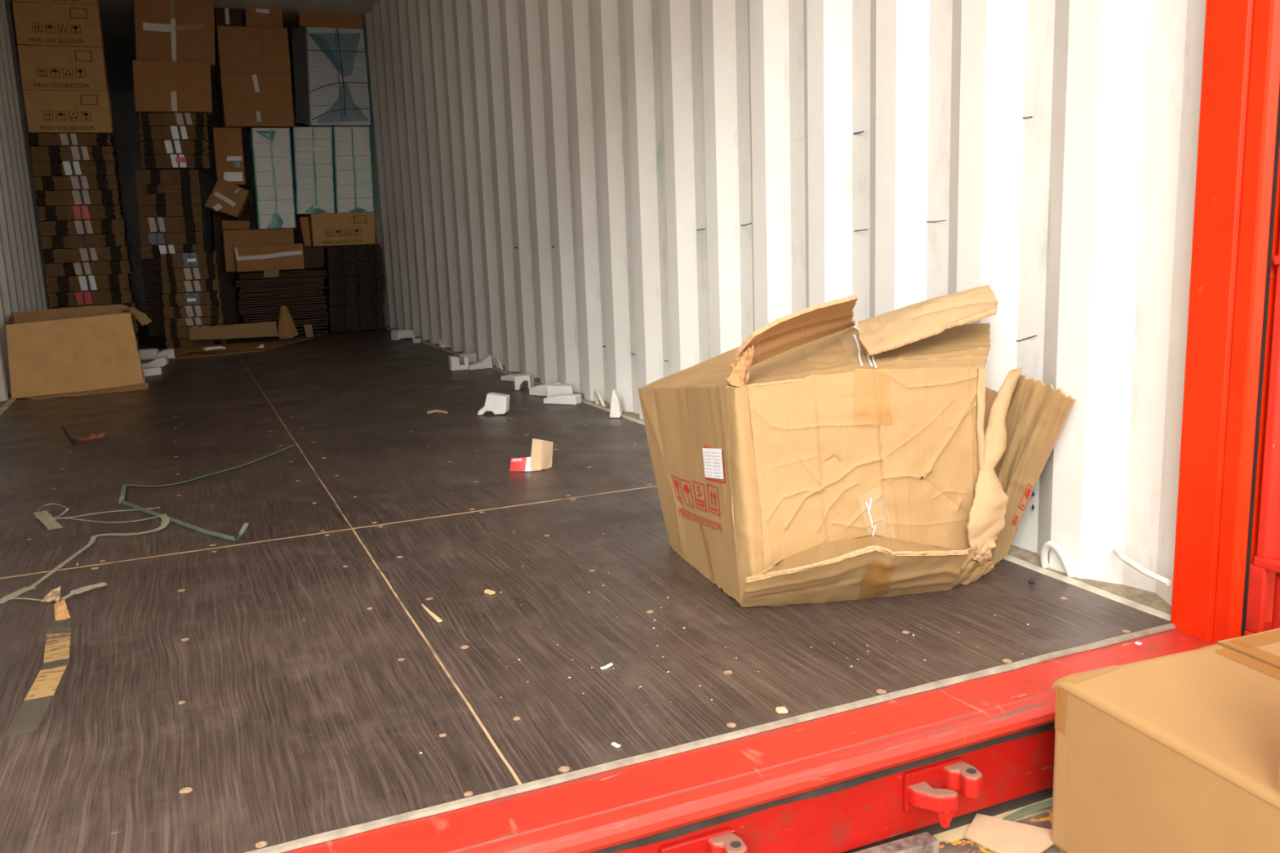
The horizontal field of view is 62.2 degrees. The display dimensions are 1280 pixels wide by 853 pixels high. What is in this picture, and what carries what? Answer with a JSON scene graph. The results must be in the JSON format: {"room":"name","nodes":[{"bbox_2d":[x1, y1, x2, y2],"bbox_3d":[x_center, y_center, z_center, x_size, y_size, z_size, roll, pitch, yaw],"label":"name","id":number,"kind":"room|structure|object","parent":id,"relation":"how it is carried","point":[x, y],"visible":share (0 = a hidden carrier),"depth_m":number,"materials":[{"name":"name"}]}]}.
{"room":"shipping container","nodes":[
{"label":"shipping container","id":0,"kind":"room"},
{"bbox_2d":[0,0,87,401],"bbox_3d":[-3.677,-1.484,6.152,0.040,2.420,12.030,-7,11,-23],"label":"wall","id":1,"kind":"structure","parent":0,"point":[23,275],"depth_m":6.49,"materials":[{"name":"metal"}]},
{"bbox_2d":[10,0,377,94],"bbox_3d":[-2.635,-2.817,6.408,2.430,0.030,12.060,-7,11,-23],"label":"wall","id":2,"kind":"structure","parent":0,"point":[117,16],"depth_m":7.95,"materials":[{"name":"white paint"}]},
{"bbox_2d":[88,91,312,311],"bbox_3d":[-5.009,-2.531,12.062,2.430,2.420,0.030,-7,11,-23],"label":"wall","id":3,"kind":"structure","parent":0,"point":[126,138],"depth_m":11.82,"materials":[{"name":"metal"}]},
{"bbox_2d":[0,311,1170,852],"bbox_3d":[-2.546,-0.438,6.833,2.338,0.029,12.030,-7,11,-23],"label":"floor","id":4,"kind":"structure","parent":0,"point":[290,679],"depth_m":2.00,"materials":[{"name":"brown wood"}]},
{"bbox_2d":[23,586,71,701],"bbox_3d":[-1.048,0.384,1.916,0.121,0.042,0.712,-7,11,-23],"label":"packing tape","id":5,"kind":"object","parent":4,"relation":"on","point":[46,687],"visible":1,"depth_m":1.89,"materials":[{"name":"beige"}]},
{"bbox_2d":[5,304,151,399],"bbox_3d":[-2.872,-0.401,5.487,0.664,0.416,0.524,-7,11,-23],"label":"carton","id":6,"kind":"object","parent":4,"relation":"on","point":[85,350],"visible":1,"depth_m":5.30,"materials":[{"name":"cardboard"}]},
{"bbox_2d":[133,331,139,342],"bbox_3d":[-3.875,-0.632,7.594,0.515,0.097,0.569,-7,11,-23],"label":"bundle","id":7,"kind":"object","parent":4,"relation":"on","point":[136,333],"visible":0.04,"depth_m":7.66,"materials":[{"name":"brown"}]},
{"bbox_2d":[131,316,139,331],"bbox_3d":[-3.870,-0.731,7.577,0.529,0.102,0.566,-7,11,-23],"label":"bundle","id":8,"kind":"object","parent":7,"relation":"on","point":[135,322],"visible":0.03,"depth_m":7.44,"materials":[{"name":"brown"}]},
{"bbox_2d":[50,299,137,316],"bbox_3d":[-3.881,-0.831,7.572,0.528,0.096,0.569,-7,11,-23],"label":"bundle","id":9,"kind":"object","parent":8,"relation":"on","point":[134,304],"visible":0.23,"depth_m":7.40,"materials":[{"name":"brown"}]},
{"bbox_2d":[48,286,133,306],"bbox_3d":[-3.889,-0.927,7.552,0.513,0.096,0.568,-7,11,-23],"label":"bundle","id":10,"kind":"object","parent":9,"relation":"on","point":[112,295],"visible":0.97,"depth_m":7.31,"materials":[{"name":"brown"}]},
{"bbox_2d":[46,273,131,292],"bbox_3d":[-3.896,-1.028,7.535,0.508,0.105,0.568,-7,11,-23],"label":"bundle","id":11,"kind":"object","parent":10,"relation":"on","point":[113,281],"visible":0.98,"depth_m":7.29,"materials":[{"name":"brown"}]},
{"bbox_2d":[44,259,133,276],"bbox_3d":[-3.896,-1.127,7.531,0.526,0.090,0.568,-7,11,-23],"label":"bundle","id":12,"kind":"object","parent":11,"relation":"on","point":[124,266],"visible":0.98,"depth_m":7.29,"materials":[{"name":"brown"}]},
{"bbox_2d":[42,246,130,262],"bbox_3d":[-3.893,-1.217,7.499,0.518,0.095,0.568,-7,11,-23],"label":"bundle","id":13,"kind":"object","parent":12,"relation":"on","point":[112,253],"visible":0.99,"depth_m":7.25,"materials":[{"name":"brown"}]},
{"bbox_2d":[40,233,128,248],"bbox_3d":[-3.892,-1.304,7.470,0.514,0.085,0.568,-7,11,-23],"label":"bundle","id":14,"kind":"object","parent":13,"relation":"on","point":[100,240],"visible":1,"depth_m":7.23,"materials":[{"name":"brown"}]},
{"bbox_2d":[39,218,127,236],"bbox_3d":[-3.904,-1.400,7.476,0.520,0.099,0.568,-7,11,-23],"label":"bundle","id":15,"kind":"object","parent":14,"relation":"on","point":[94,227],"visible":1,"depth_m":7.23,"materials":[{"name":"brown"}]},
{"bbox_2d":[37,204,124,221],"bbox_3d":[-3.908,-1.494,7.446,0.504,0.096,0.568,-7,11,-23],"label":"bundle","id":16,"kind":"object","parent":15,"relation":"on","point":[80,212],"visible":0.99,"depth_m":7.20,"materials":[{"name":"brown"}]},
{"bbox_2d":[35,189,121,206],"bbox_3d":[-3.916,-1.593,7.434,0.503,0.100,0.570,-7,11,-23],"label":"bundle","id":17,"kind":"object","parent":16,"relation":"on","point":[106,197],"visible":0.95,"depth_m":7.19,"materials":[{"name":"brown"}]},
{"bbox_2d":[32,175,120,192],"bbox_3d":[-3.920,-1.690,7.421,0.504,0.093,0.567,-7,11,-23],"label":"bundle","id":18,"kind":"object","parent":17,"relation":"on","point":[99,182],"visible":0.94,"depth_m":7.17,"materials":[{"name":"brown"}]},
{"bbox_2d":[31,160,119,179],"bbox_3d":[-3.917,-1.781,7.393,0.503,0.097,0.565,-7,11,-23],"label":"bundle","id":19,"kind":"object","parent":18,"relation":"on","point":[64,168],"visible":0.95,"depth_m":7.15,"materials":[{"name":"brown"}]},
{"bbox_2d":[30,145,118,165],"bbox_3d":[-3.913,-1.874,7.362,0.501,0.096,0.567,-7,11,-23],"label":"bundle","id":20,"kind":"object","parent":19,"relation":"on","point":[38,153],"visible":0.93,"depth_m":7.12,"materials":[{"name":"brown"}]},
{"bbox_2d":[28,133,115,150],"bbox_3d":[-3.931,-1.968,7.368,0.495,0.082,0.569,-7,11,-23],"label":"bundle","id":21,"kind":"object","parent":20,"relation":"on","point":[35,139],"visible":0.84,"depth_m":7.12,"materials":[{"name":"brown"}]},
{"bbox_2d":[22,89,114,136],"bbox_3d":[-3.861,-2.120,7.196,0.512,0.272,0.292,-7,11,-23],"label":"carton","id":22,"kind":"object","parent":21,"relation":"on","point":[47,111],"visible":0.98,"depth_m":7.07,"materials":[{"name":"beige"}]},
{"bbox_2d":[17,44,109,93],"bbox_3d":[-3.876,-2.394,7.153,0.509,0.282,0.292,-7,11,-23],"label":"carton","id":23,"kind":"object","parent":22,"relation":"on","point":[63,68],"visible":0.93,"depth_m":7.03,"materials":[{"name":"beige"}]},
{"bbox_2d":[12,1,104,52],"bbox_3d":[-3.878,-2.663,7.097,0.507,0.265,0.293,-7,11,-23],"label":"carton","id":24,"kind":"object","parent":23,"relation":"on","point":[42,24],"visible":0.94,"depth_m":6.97,"materials":[{"name":"beige"}]},
{"bbox_2d":[11,0,100,12],"bbox_3d":[-3.889,-2.929,7.058,0.514,0.270,0.292,-7,11,-23],"label":"carton","id":25,"kind":"object","parent":24,"relation":"on","point":[70,2],"visible":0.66,"depth_m":6.99,"materials":[{"name":"beige"}]},
{"bbox_2d":[164,337,226,348],"bbox_3d":[-3.193,-0.615,7.637,0.404,0.071,0.189,-7,11,-23],"label":"bundle","id":26,"kind":"object","parent":4,"relation":"on","point":[174,343],"visible":0.64,"depth_m":7.55,"materials":[{"name":"brown"}]},
{"bbox_2d":[164,323,223,338],"bbox_3d":[-3.189,-0.689,7.607,0.400,0.079,0.188,-7,11,-23],"label":"bundle","id":27,"kind":"object","parent":26,"relation":"on","point":[171,332],"visible":0.54,"depth_m":7.50,"materials":[{"name":"brown"}]},
{"bbox_2d":[164,314,223,327],"bbox_3d":[-3.193,-0.759,7.600,0.393,0.059,0.190,-7,11,-23],"label":"bundle","id":28,"kind":"object","parent":27,"relation":"on","point":[215,319],"visible":0.94,"depth_m":7.52,"materials":[{"name":"brown"}]},
{"bbox_2d":[163,302,222,318],"bbox_3d":[-3.194,-0.830,7.583,0.389,0.084,0.190,-7,11,-23],"label":"bundle","id":29,"kind":"object","parent":28,"relation":"on","point":[208,309],"visible":0.96,"depth_m":7.50,"materials":[{"name":"brown"}]},
{"bbox_2d":[161,290,221,306],"bbox_3d":[-3.197,-0.916,7.571,0.383,0.089,0.210,-7,11,-23],"label":"bundle","id":30,"kind":"object","parent":29,"relation":"on","point":[197,297],"visible":0.94,"depth_m":7.50,"materials":[{"name":"brown"}]},
{"bbox_2d":[161,278,219,293],"bbox_3d":[-3.195,-1.001,7.550,0.375,0.083,0.188,-7,11,-23],"label":"bundle","id":31,"kind":"object","parent":30,"relation":"on","point":[200,285],"visible":0.98,"depth_m":7.47,"materials":[{"name":"brown"}]},
{"bbox_2d":[160,266,218,281],"bbox_3d":[-3.201,-1.088,7.545,0.373,0.088,0.190,-7,11,-23],"label":"bundle","id":32,"kind":"object","parent":31,"relation":"on","point":[211,272],"visible":0.98,"depth_m":7.47,"materials":[{"name":"brown"}]},
{"bbox_2d":[160,251,217,268],"bbox_3d":[-3.197,-1.181,7.517,0.367,0.102,0.192,-7,11,-23],"label":"bundle","id":33,"kind":"object","parent":32,"relation":"on","point":[185,260],"visible":1,"depth_m":7.44,"materials":[{"name":"brown"}]},
{"bbox_2d":[118,444,295,542],"bbox_3d":[-1.309,0.171,3.108,0.465,0.038,1.256,-4,11,-12],"label":"strapping","id":34,"kind":"object","parent":4,"relation":"on","point":[123,486],"visible":1,"depth_m":2.87,"materials":[{"name":"green plastic"}]},
{"bbox_2d":[141,337,311,362],"bbox_3d":[-2.807,-0.535,7.322,0.609,0.004,1.322,-1,11,5],"label":"cardboard sheet","id":35,"kind":"object","parent":4,"relation":"on","point":[269,344],"visible":0.64,"depth_m":7.21,"materials":[{"name":"cardboard"}]},
{"bbox_2d":[159,342,256,355],"bbox_3d":[-3.015,-0.526,7.248,0.692,0.018,0.376,-10,13,-36],"label":"paper","id":36,"kind":"object","parent":35,"relation":"on","point":[236,345],"visible":0.66,"depth_m":7.27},
{"bbox_2d":[189,321,277,340],"bbox_3d":[-2.850,-0.662,7.451,0.594,0.108,0.067,-8,12,-30],"label":"strip","id":37,"kind":"object","parent":36,"relation":"on","point":[266,329],"visible":1,"depth_m":7.45,"materials":[{"name":"cardboard"}]},
{"bbox_2d":[277,305,298,337],"bbox_3d":[-2.528,-0.747,7.565,0.128,0.223,0.124,4,12,31],"label":"scrap","id":38,"kind":"object","parent":35,"relation":"on","point":[286,328],"visible":1,"depth_m":7.56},
{"bbox_2d":[211,248,243,324],"bbox_3d":[-3.270,-1.081,8.478,0.218,0.686,0.308,-7,11,-23],"label":"carton","id":39,"kind":"object","parent":4,"relation":"on","point":[228,290],"visible":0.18,"depth_m":8.33,"materials":[{"name":"cardboard"}]},
{"bbox_2d":[208,186,251,248],"bbox_3d":[-3.228,-1.645,8.380,0.298,0.455,0.308,-7,11,-23],"label":"carton","id":40,"kind":"object","parent":39,"relation":"on","point":[216,218],"visible":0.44,"depth_m":8.23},
{"bbox_2d":[239,324,328,340],"bbox_3d":[-2.795,-0.738,8.291,0.646,0.072,0.423,-7,11,-23],"label":"carton","id":41,"kind":"object","parent":4,"relation":"on","point":[300,330],"visible":0.23,"depth_m":8.20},
{"bbox_2d":[238,316,328,328],"bbox_3d":[-2.774,-0.808,8.254,0.633,0.058,0.420,-7,11,-23],"label":"carton","id":42,"kind":"object","parent":41,"relation":"on","point":[323,320],"visible":0.48,"depth_m":8.16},
{"bbox_2d":[239,309,328,322],"bbox_3d":[-2.777,-0.872,8.276,0.626,0.051,0.425,-7,11,-23],"label":"carton","id":43,"kind":"object","parent":42,"relation":"on","point":[311,313],"visible":0.69,"depth_m":8.11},
{"bbox_2d":[235,302,328,315],"bbox_3d":[-2.785,-0.923,8.244,0.647,0.052,0.427,-7,11,-23],"label":"carton","id":44,"kind":"object","parent":43,"relation":"on","point":[311,306],"visible":0.81,"depth_m":8.08,"materials":[{"name":"cardboard"}]},
{"bbox_2d":[235,294,325,307],"bbox_3d":[-2.788,-0.977,8.228,0.640,0.052,0.420,-7,11,-23],"label":"carton","id":45,"kind":"object","parent":44,"relation":"on","point":[314,299],"visible":0.88,"depth_m":8.06,"materials":[{"name":"cardboard"}]},
{"bbox_2d":[235,288,324,299],"bbox_3d":[-2.787,-1.028,8.210,0.620,0.050,0.422,-7,11,-23],"label":"carton","id":46,"kind":"object","parent":45,"relation":"on","point":[310,292],"visible":0.9,"depth_m":8.04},
{"bbox_2d":[236,282,326,293],"bbox_3d":[-2.789,-1.083,8.237,0.629,0.048,0.426,-7,11,-23],"label":"carton","id":47,"kind":"object","parent":46,"relation":"on","point":[265,288],"visible":0.88,"depth_m":8.06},
{"bbox_2d":[232,275,326,286],"bbox_3d":[-2.784,-1.125,8.192,0.655,0.048,0.425,-7,11,-23],"label":"carton","id":48,"kind":"object","parent":47,"relation":"on","point":[293,280],"visible":0.91,"depth_m":8.02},
{"bbox_2d":[235,268,326,279],"bbox_3d":[-2.772,-1.177,8.198,0.653,0.049,0.420,-7,11,-23],"label":"carton","id":49,"kind":"object","parent":48,"relation":"on","point":[320,272],"visible":0.85,"depth_m":8.05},
{"bbox_2d":[220,220,294,271],"bbox_3d":[-2.931,-1.392,8.145,0.514,0.382,0.339,-7,11,-23],"label":"carton","id":50,"kind":"object","parent":49,"relation":"on","point":[246,236],"visible":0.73,"depth_m":7.95,"materials":[{"name":"beige"}]},
{"bbox_2d":[204,177,251,220],"bbox_3d":[-3.073,-1.697,7.928,0.348,0.309,0.230,-7,11,-23],"label":"carton","id":51,"kind":"object","parent":50,"relation":"on","point":[227,198],"visible":1,"depth_m":7.83,"materials":[{"name":"brown"}]},
{"bbox_2d":[210,127,245,186],"bbox_3d":[-3.088,-2.014,7.962,0.209,0.411,0.363,-7,11,-23],"label":"carton","id":52,"kind":"object","parent":51,"relation":"on","point":[226,142],"visible":0.86,"depth_m":7.80,"materials":[{"name":"beige"}]},
{"bbox_2d":[247,127,296,229],"bbox_3d":[-2.787,-1.872,8.050,0.294,0.731,0.361,-7,11,-23],"label":"wrapped bundle","id":53,"kind":"object","parent":50,"relation":"on","point":[269,148],"visible":0.99,"depth_m":7.92,"materials":[{"name":"white"}]},
{"bbox_2d":[217,72,294,131],"bbox_3d":[-2.871,-2.417,7.941,0.494,0.370,0.433,-7,11,-23],"label":"carton","id":54,"kind":"object","parent":53,"relation":"on","point":[246,100],"visible":0.9,"depth_m":7.75,"materials":[{"name":"brown"}]},
{"bbox_2d":[214,25,290,79],"bbox_3d":[-2.886,-2.765,7.900,0.496,0.328,0.428,-7,11,-23],"label":"carton","id":55,"kind":"object","parent":54,"relation":"on","point":[238,49],"visible":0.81,"depth_m":7.71,"materials":[{"name":"beige"}]},
{"bbox_2d":[214,7,243,33],"bbox_3d":[-3.039,-3.108,7.821,0.214,0.385,0.362,-7,11,-23],"label":"carton","id":56,"kind":"object","parent":55,"relation":"on","point":[223,16],"visible":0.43,"depth_m":7.68,"materials":[{"name":"brown"}]},
{"bbox_2d":[242,8,283,27],"bbox_3d":[-2.813,-3.135,7.894,0.280,0.395,0.363,-7,11,-23],"label":"carton","id":57,"kind":"object","parent":55,"relation":"on","point":[251,17],"visible":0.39,"depth_m":7.76,"materials":[{"name":"beige"}]},
{"bbox_2d":[234,243,304,271],"bbox_3d":[-2.789,-1.275,7.991,0.492,0.198,0.159,-7,11,-23],"label":"carton","id":58,"kind":"object","parent":49,"relation":"on","point":[279,256],"visible":1,"depth_m":7.92,"materials":[{"name":"brown"}]},
{"bbox_2d":[302,246,324,268],"bbox_3d":[-2.593,-1.330,8.339,0.201,0.163,0.268,-7,11,-23],"label":"carton","id":59,"kind":"object","parent":49,"relation":"on","point":[313,256],"visible":0.62,"depth_m":8.22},
{"bbox_2d":[295,216,311,246],"bbox_3d":[-2.625,-1.518,8.283,0.074,0.225,0.308,-7,11,-23],"label":"carton","id":60,"kind":"object","parent":59,"relation":"on","point":[302,223],"visible":0.91,"depth_m":8.15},
{"bbox_2d":[324,302,385,332],"bbox_3d":[-2.332,-0.900,8.618,0.427,0.198,0.514,-7,11,-23],"label":"bundle","id":61,"kind":"object","parent":4,"relation":"on","point":[365,316],"visible":0.94,"depth_m":8.40,"materials":[{"name":"brown"}]},
{"bbox_2d":[321,288,384,306],"bbox_3d":[-2.330,-1.054,8.595,0.434,0.108,0.513,-7,11,-23],"label":"bundle","id":62,"kind":"object","parent":61,"relation":"on","point":[374,295],"visible":0.92,"depth_m":8.38,"materials":[{"name":"brown"}]},
{"bbox_2d":[321,274,385,291],"bbox_3d":[-2.328,-1.167,8.576,0.430,0.113,0.515,-7,11,-23],"label":"bundle","id":63,"kind":"object","parent":62,"relation":"on","point":[339,283],"visible":0.93,"depth_m":8.36,"materials":[{"name":"brown"}]},
{"bbox_2d":[320,259,382,276],"bbox_3d":[-2.329,-1.280,8.554,0.425,0.112,0.510,-7,11,-23],"label":"bundle","id":64,"kind":"object","parent":63,"relation":"on","point":[349,268],"visible":0.94,"depth_m":8.34,"materials":[{"name":"brown"}]},
{"bbox_2d":[324,244,382,262],"bbox_3d":[-2.332,-1.397,8.534,0.420,0.117,0.513,-7,11,-23],"label":"bundle","id":65,"kind":"object","parent":64,"relation":"on","point":[353,252],"visible":0.96,"depth_m":8.32,"materials":[{"name":"brown"}]},
{"bbox_2d":[305,212,375,246],"bbox_3d":[-2.365,-1.559,8.394,0.490,0.246,0.372,-7,11,-23],"label":"carton","id":66,"kind":"object","parent":65,"relation":"on","point":[351,228],"visible":0.93,"depth_m":8.23,"materials":[{"name":"beige"}]},
{"bbox_2d":[290,126,335,214],"bbox_3d":[-2.546,-1.978,8.239,0.322,0.644,0.362,-7,11,-23],"label":"wrapped bundle","id":67,"kind":"object","parent":66,"relation":"on","point":[312,148],"visible":0.95,"depth_m":8.10,"materials":[{"name":"white"}]},
{"bbox_2d":[332,126,374,213],"bbox_3d":[-2.283,-2.012,8.362,0.309,0.648,0.360,-7,11,-23],"label":"wrapped bundle","id":68,"kind":"object","parent":66,"relation":"on","point":[352,146],"visible":0.91,"depth_m":8.22,"materials":[{"name":"white"}]},
{"bbox_2d":[291,26,371,127],"bbox_3d":[-2.407,-2.673,8.184,0.560,0.711,0.380,-7,11,-23],"label":"wrapped bundle","id":69,"kind":"object","parent":68,"relation":"on","point":[331,78],"visible":0.98,"depth_m":8.04,"materials":[{"name":"white"}]},
{"bbox_2d":[293,11,364,29],"bbox_3d":[-2.395,-3.227,8.118,0.476,0.399,0.369,-7,11,-23],"label":"carton","id":70,"kind":"object","parent":69,"relation":"on","point":[302,20],"visible":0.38,"depth_m":7.98,"materials":[{"name":"beige"}]},
{"bbox_2d":[477,391,509,414],"bbox_3d":[-0.588,-0.093,4.272,0.119,0.082,0.071,0,11,12],"label":"foam block","id":71,"kind":"object","parent":4,"relation":"on","point":[497,403],"visible":1,"depth_m":4.25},
{"bbox_2d":[514,372,534,390],"bbox_3d":[-0.537,-0.211,4.936,0.073,0.069,0.100,-1,11,6],"label":"foam block","id":72,"kind":"object","parent":4,"relation":"on","point":[519,380],"visible":0.99,"depth_m":4.89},
{"bbox_2d":[510,438,553,471],"bbox_3d":[-0.326,0.085,3.223,0.140,0.099,0.040,-5,11,-17],"label":"carton","id":73,"kind":"object","parent":4,"relation":"on","point":[541,455],"visible":1,"depth_m":3.22,"materials":[{"name":"white"}]},
{"bbox_2d":[546,383,573,397],"bbox_3d":[-0.339,-0.152,4.605,0.117,0.058,0.070,0,11,13],"label":"foam block","id":74,"kind":"object","parent":4,"relation":"on","point":[553,389],"visible":0.6,"depth_m":4.57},
{"bbox_2d":[543,393,581,404],"bbox_3d":[-0.327,-0.117,4.463,0.158,0.040,0.050,3,12,26],"label":"foam block","id":75,"kind":"object","parent":4,"relation":"on","point":[565,399],"visible":1,"depth_m":4.44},
{"bbox_2d":[609,389,622,417],"bbox_3d":[-0.094,-0.089,4.082,0.045,0.108,0.035,0,11,12],"label":"foam block","id":76,"kind":"object","parent":4,"relation":"on","point":[615,411],"visible":1,"depth_m":4.07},
{"bbox_2d":[637,284,1075,607],"bbox_3d":[0.419,0.014,2.198,0.654,0.589,0.683,-6,11,-19],"label":"carton","id":77,"kind":"object","parent":4,"relation":"on","point":[805,438],"visible":1,"depth_m":2.02,"materials":[{"name":"brown"}]},
{"bbox_3d":[-3.393,-0.749,7.907,0.487,0.089,0.434,-7,11,-23],"label":"bundle","id":78,"kind":"object","parent":4,"relation":"on","visible":0},
{"bbox_2d":[146,309,164,323],"bbox_3d":[-3.397,-0.840,7.888,0.490,0.089,0.432,-7,11,-23],"label":"bundle","id":79,"kind":"object","parent":78,"relation":"on","point":[156,316],"visible":0.09,"depth_m":7.63,"materials":[{"name":"brown"}]},
{"bbox_2d":[145,296,210,310],"bbox_3d":[-3.399,-0.931,7.872,0.488,0.088,0.434,-7,11,-23],"label":"bundle","id":80,"kind":"object","parent":79,"relation":"on","point":[151,303],"visible":0.17,"depth_m":7.62,"materials":[{"name":"brown"}]},
{"bbox_2d":[142,284,213,297],"bbox_3d":[-3.402,-1.022,7.856,0.487,0.088,0.432,-7,11,-23],"label":"bundle","id":81,"kind":"object","parent":80,"relation":"on","point":[149,290],"visible":0.2,"depth_m":7.60,"materials":[{"name":"brown"}]},
{"bbox_2d":[142,271,214,284],"bbox_3d":[-3.406,-1.112,7.839,0.484,0.088,0.425,-7,11,-23],"label":"bundle","id":82,"kind":"object","parent":81,"relation":"on","point":[148,277],"visible":0.23,"depth_m":7.58,"materials":[{"name":"brown"}]},
{"bbox_2d":[140,257,208,271],"bbox_3d":[-3.411,-1.202,7.824,0.487,0.087,0.431,-7,11,-23],"label":"bundle","id":83,"kind":"object","parent":82,"relation":"on","point":[147,264],"visible":0.2,"depth_m":7.57,"materials":[{"name":"brown"}]},
{"bbox_2d":[140,243,204,258],"bbox_3d":[-3.441,-1.294,7.819,0.424,0.094,0.514,-7,11,-23],"label":"bundle","id":84,"kind":"object","parent":83,"relation":"on","point":[146,251],"visible":0.76,"depth_m":7.58,"materials":[{"name":"brown"}]},
{"bbox_2d":[139,231,204,245],"bbox_3d":[-3.432,-1.380,7.788,0.421,0.084,0.546,-7,11,-23],"label":"bundle","id":85,"kind":"object","parent":84,"relation":"on","point":[156,238],"visible":1,"depth_m":7.59,"materials":[{"name":"brown"}]},
{"bbox_2d":[137,216,203,233],"bbox_3d":[-3.435,-1.478,7.780,0.421,0.108,0.516,-7,11,-23],"label":"bundle","id":86,"kind":"object","parent":85,"relation":"on","point":[184,224],"visible":0.99,"depth_m":7.56,"materials":[{"name":"brown"}]},
{"bbox_2d":[137,204,202,217],"bbox_3d":[-3.439,-1.573,7.773,0.418,0.081,0.514,-7,11,-23],"label":"bundle","id":87,"kind":"object","parent":86,"relation":"on","point":[186,210],"visible":0.97,"depth_m":7.55,"materials":[{"name":"brown"}]},
{"bbox_2d":[137,192,201,206],"bbox_3d":[-3.435,-1.652,7.751,0.416,0.075,0.515,-7,11,-23],"label":"bundle","id":88,"kind":"object","parent":87,"relation":"on","point":[150,199],"visible":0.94,"depth_m":7.53,"materials":[{"name":"brown"}]},
{"bbox_2d":[136,183,200,195],"bbox_3d":[-3.431,-1.720,7.731,0.418,0.060,0.514,-7,11,-23],"label":"bundle","id":89,"kind":"object","parent":88,"relation":"on","point":[178,188],"visible":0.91,"depth_m":7.51,"materials":[{"name":"brown"}]},
{"bbox_2d":[134,168,199,186],"bbox_3d":[-3.436,-1.804,7.721,0.415,0.099,0.514,-7,11,-23],"label":"bundle","id":90,"kind":"object","parent":89,"relation":"on","point":[170,176],"visible":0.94,"depth_m":7.50,"materials":[{"name":"brown"}]},
{"bbox_2d":[141,153,209,172],"bbox_3d":[-3.355,-1.900,7.670,0.441,0.096,0.520,-7,11,-23],"label":"bundle","id":91,"kind":"object","parent":90,"relation":"on","point":[160,162],"visible":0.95,"depth_m":7.45,"materials":[{"name":"brown"}]},
{"bbox_2d":[139,139,209,156],"bbox_3d":[-3.350,-1.994,7.646,0.444,0.096,0.520,-7,11,-23],"label":"bundle","id":92,"kind":"object","parent":91,"relation":"on","point":[147,147],"visible":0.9,"depth_m":7.42,"materials":[{"name":"brown"}]},
{"bbox_2d":[139,125,208,142],"bbox_3d":[-3.344,-2.086,7.619,0.441,0.095,0.513,-7,11,-23],"label":"bundle","id":93,"kind":"object","parent":92,"relation":"on","point":[193,133],"visible":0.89,"depth_m":7.39,"materials":[{"name":"brown"}]},
{"bbox_2d":[138,111,208,127],"bbox_3d":[-3.340,-2.175,7.597,0.440,0.088,0.518,-7,11,-23],"label":"bundle","id":94,"kind":"object","parent":93,"relation":"on","point":[183,118],"visible":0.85,"depth_m":7.37,"materials":[{"name":"brown"}]},
{"bbox_2d":[132,60,212,118],"bbox_3d":[-3.304,-2.378,7.512,0.514,0.338,0.433,-7,11,-23],"label":"carton","id":95,"kind":"object","parent":94,"relation":"on","point":[159,86],"visible":0.94,"depth_m":7.32,"materials":[{"name":"brown"}]},
{"bbox_2d":[133,0,215,73],"bbox_3d":[-3.317,-2.893,7.573,0.565,0.651,0.432,-7,11,-23],"label":"carton","id":96,"kind":"object","parent":95,"relation":"on","point":[166,30],"visible":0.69,"depth_m":7.40,"materials":[{"name":"brown"}]},
{"bbox_2d":[299,0,1206,605],"bbox_3d":[-1.491,-1.738,7.083,0.074,2.420,12.030,-7,11,-23],"label":"wall","id":97,"kind":"structure","parent":0,"point":[605,196],"depth_m":2.76,"materials":[{"name":"metal"}]},
{"bbox_2d":[245,623,1215,852],"bbox_3d":[-0.086,0.556,1.341,2.550,0.161,0.173,-7,11,-23],"label":"door sill","id":98,"kind":"structure","parent":97,"relation":"attached to","point":[840,779],"depth_m":1.46,"materials":[{"name":"red paint"}]},
{"bbox_2d":[384,325,1171,621],"bbox_3d":[-1.461,-0.611,7.286,0.064,0.078,12.020,-7,11,-23],"label":"baseboard","id":99,"kind":"structure","parent":97,"relation":"attached to","point":[1150,602],"depth_m":2.09,"materials":[{"name":"white metal"}]},
{"bbox_2d":[1170,0,1279,644],"bbox_3d":[0.989,-0.827,1.573,0.149,2.420,0.198,-7,11,-23],"label":"post","id":100,"kind":"object","parent":97,"relation":"attached to","point":[1219,593],"visible":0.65,"depth_m":1.69,"materials":[{"name":"metal"}]},
{"bbox_2d":[1253,234,1279,573],"bbox_3d":[1.466,-0.850,1.686,1.084,2.245,0.108,-7,11,-23],"label":"door","id":101,"kind":"structure","parent":100,"relation":"attached to","point":[1268,557],"depth_m":1.67,"materials":[{"name":"red paint"}]},
{"bbox_2d":[842,786,1064,852],"bbox_3d":[4.845,3.101,-12.563,50.000,0.148,29.985,-7,11,-23],"label":"ground","id":102,"kind":"structure","parent":0,"point":[933,838],"depth_m":1.55,"materials":[{"name":"paint"}]},
{"bbox_2d":[964,813,1053,852],"bbox_3d":[0.534,0.593,1.520,0.127,0.010,0.098,5,12,33],"label":"cardboard sheet","id":103,"kind":"object","parent":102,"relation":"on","point":[997,835],"visible":0.98,"depth_m":1.53,"materials":[{"name":"cardboard"}]},
{"bbox_2d":[1002,799,1053,821],"bbox_3d":[0.577,0.577,1.589,0.117,0.005,0.016,-7,11,-23],"label":"strapping","id":104,"kind":"object","parent":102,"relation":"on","point":[1048,803],"visible":0.89,"depth_m":1.59,"materials":[{"name":"green plastic"}]},
{"bbox_2d":[1051,627,1279,852],"bbox_3d":[0.955,0.491,1.298,0.588,0.260,0.629,-6,11,-19],"label":"carton","id":105,"kind":"object","parent":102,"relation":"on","point":[1178,753],"visible":1,"depth_m":1.36,"materials":[{"name":"brown"}]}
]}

